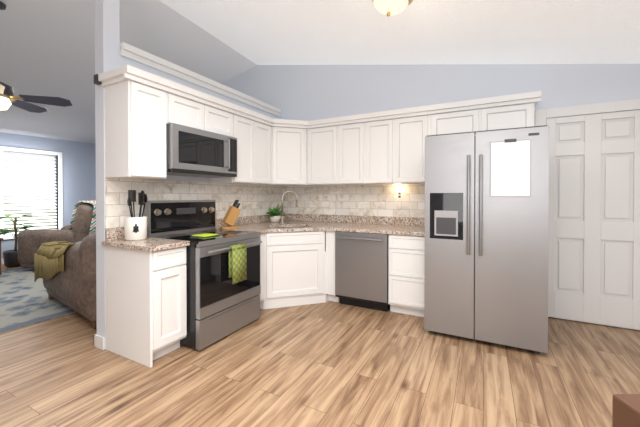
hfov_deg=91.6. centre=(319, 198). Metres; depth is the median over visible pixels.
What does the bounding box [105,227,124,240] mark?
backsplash
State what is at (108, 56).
wall
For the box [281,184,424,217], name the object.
backsplash
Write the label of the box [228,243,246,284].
towel
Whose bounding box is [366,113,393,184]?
upper cabinet
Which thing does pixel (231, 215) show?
knife block
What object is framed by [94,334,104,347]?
baseboard
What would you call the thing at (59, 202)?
window
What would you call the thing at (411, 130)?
upper cabinet
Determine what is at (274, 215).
plant
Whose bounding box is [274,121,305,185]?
upper cabinet
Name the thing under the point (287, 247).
drawer
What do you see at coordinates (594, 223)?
door
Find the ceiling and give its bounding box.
[0,0,639,143]
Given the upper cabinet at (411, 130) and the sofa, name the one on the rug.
the sofa
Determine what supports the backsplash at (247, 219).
attached to the wall at (108, 56)
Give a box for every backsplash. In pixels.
[105,177,280,239]
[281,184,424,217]
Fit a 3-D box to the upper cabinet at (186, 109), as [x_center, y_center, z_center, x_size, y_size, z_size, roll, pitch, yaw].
[-1.349,-0.791,2.888,0.343,0.295,0.390,0,1,28]
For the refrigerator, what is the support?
on the floor
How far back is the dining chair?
0.45 m
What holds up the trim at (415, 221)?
attached to the wall at (305, 92)
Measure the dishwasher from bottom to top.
0.846 m
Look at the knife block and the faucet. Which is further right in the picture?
the faucet
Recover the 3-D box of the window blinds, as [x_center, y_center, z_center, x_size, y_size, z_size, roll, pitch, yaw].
[-5.878,-0.113,5.701,0.035,1.564,1.735,0,1,28]
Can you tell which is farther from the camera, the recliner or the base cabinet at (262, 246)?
the recliner
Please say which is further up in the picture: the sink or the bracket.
the bracket
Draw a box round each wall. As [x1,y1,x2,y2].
[0,132,95,258]
[95,0,281,348]
[220,64,639,329]
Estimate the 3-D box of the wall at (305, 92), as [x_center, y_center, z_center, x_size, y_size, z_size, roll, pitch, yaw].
[-0.912,-0.522,5.002,9.750,3.450,0.150,0,1,28]
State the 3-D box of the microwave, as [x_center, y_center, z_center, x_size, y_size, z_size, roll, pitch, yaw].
[-1.211,-0.436,3.039,0.448,0.412,0.776,0,1,28]
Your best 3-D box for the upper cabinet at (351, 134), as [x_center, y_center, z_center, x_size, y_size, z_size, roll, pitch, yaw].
[0.468,-0.566,3.961,0.352,0.765,0.400,0,1,28]
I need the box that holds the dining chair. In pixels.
[612,394,639,426]
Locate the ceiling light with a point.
(388, 8)
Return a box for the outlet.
[397,191,401,199]
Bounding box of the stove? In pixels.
[144,200,261,350]
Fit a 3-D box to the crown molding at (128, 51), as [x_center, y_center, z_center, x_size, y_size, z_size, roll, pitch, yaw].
[-1.130,-1.267,3.619,0.047,0.104,2.285,0,1,28]
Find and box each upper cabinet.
[102,73,169,179]
[170,89,205,130]
[206,101,233,136]
[211,109,257,184]
[258,117,273,184]
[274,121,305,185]
[306,121,337,184]
[338,117,365,184]
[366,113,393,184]
[394,109,433,183]
[434,105,481,135]
[482,97,537,130]
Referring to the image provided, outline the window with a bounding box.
[0,146,62,239]
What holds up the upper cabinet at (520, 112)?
attached to the wall at (305, 92)
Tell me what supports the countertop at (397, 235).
on the base cabinet at (406, 264)
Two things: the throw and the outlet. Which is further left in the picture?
the throw
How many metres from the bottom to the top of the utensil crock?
0.411 m
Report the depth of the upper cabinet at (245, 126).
3.51 m
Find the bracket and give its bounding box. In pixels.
[94,74,101,84]
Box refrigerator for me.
[424,125,548,353]
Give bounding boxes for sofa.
[34,232,96,328]
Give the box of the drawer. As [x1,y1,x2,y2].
[265,238,328,257]
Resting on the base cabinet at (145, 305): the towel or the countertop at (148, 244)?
the countertop at (148, 244)
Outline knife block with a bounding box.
[220,200,240,228]
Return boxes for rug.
[0,268,75,333]
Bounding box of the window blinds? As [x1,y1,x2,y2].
[3,151,56,234]
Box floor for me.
[0,264,639,426]
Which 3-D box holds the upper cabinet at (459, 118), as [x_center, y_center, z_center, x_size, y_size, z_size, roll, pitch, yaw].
[1.494,-0.763,3.419,0.473,0.360,0.400,0,1,28]
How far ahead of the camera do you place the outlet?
3.90 m
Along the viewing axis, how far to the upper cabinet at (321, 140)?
3.98 m
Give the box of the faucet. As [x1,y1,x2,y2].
[277,190,296,225]
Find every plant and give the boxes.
[0,214,34,266]
[261,204,286,222]
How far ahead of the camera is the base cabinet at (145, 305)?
2.37 m
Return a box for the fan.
[0,1,72,112]
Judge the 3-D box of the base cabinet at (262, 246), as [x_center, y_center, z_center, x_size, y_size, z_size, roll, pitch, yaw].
[-0.919,0.793,3.443,0.598,0.848,0.230,0,1,28]
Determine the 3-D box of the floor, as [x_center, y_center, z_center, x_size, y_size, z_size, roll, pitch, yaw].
[-2.556,1.260,1.898,9.750,0.060,7.302,0,1,28]
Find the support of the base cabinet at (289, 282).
on the floor
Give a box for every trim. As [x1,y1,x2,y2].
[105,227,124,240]
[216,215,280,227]
[283,213,424,225]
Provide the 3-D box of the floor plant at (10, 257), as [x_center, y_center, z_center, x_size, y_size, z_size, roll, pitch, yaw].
[-5.437,0.740,5.545,0.603,0.917,0.599,0,1,28]
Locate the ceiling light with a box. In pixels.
[372,0,412,16]
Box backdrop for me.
[3,152,54,231]
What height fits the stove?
1.205 m
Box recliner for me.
[18,200,95,267]
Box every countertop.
[101,238,188,253]
[216,218,424,245]
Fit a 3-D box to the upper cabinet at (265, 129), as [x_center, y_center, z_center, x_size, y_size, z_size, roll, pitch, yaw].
[-0.838,-0.565,3.859,0.343,0.765,0.338,0,1,28]
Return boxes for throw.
[34,240,96,282]
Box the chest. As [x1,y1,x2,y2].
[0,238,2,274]
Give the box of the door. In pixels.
[535,99,639,329]
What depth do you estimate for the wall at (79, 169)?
6.63 m
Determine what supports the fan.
hanging from the ceiling
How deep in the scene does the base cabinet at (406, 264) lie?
3.20 m
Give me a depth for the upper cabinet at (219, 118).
3.16 m
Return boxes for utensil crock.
[124,190,146,240]
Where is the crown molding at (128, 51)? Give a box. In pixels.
[120,42,280,116]
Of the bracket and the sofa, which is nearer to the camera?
the bracket
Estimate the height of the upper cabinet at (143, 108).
0.765 m
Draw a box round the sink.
[281,226,304,229]
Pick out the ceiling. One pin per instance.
(47, 47)
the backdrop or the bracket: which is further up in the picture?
the bracket
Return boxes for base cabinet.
[105,246,186,367]
[260,234,264,308]
[265,242,336,308]
[388,242,424,316]
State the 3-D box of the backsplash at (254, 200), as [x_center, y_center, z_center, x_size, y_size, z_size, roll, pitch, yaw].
[-1.152,0.070,3.629,0.008,0.509,2.510,0,1,28]
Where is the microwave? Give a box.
[166,123,236,177]
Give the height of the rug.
0.012 m
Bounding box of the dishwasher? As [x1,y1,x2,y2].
[335,231,389,311]

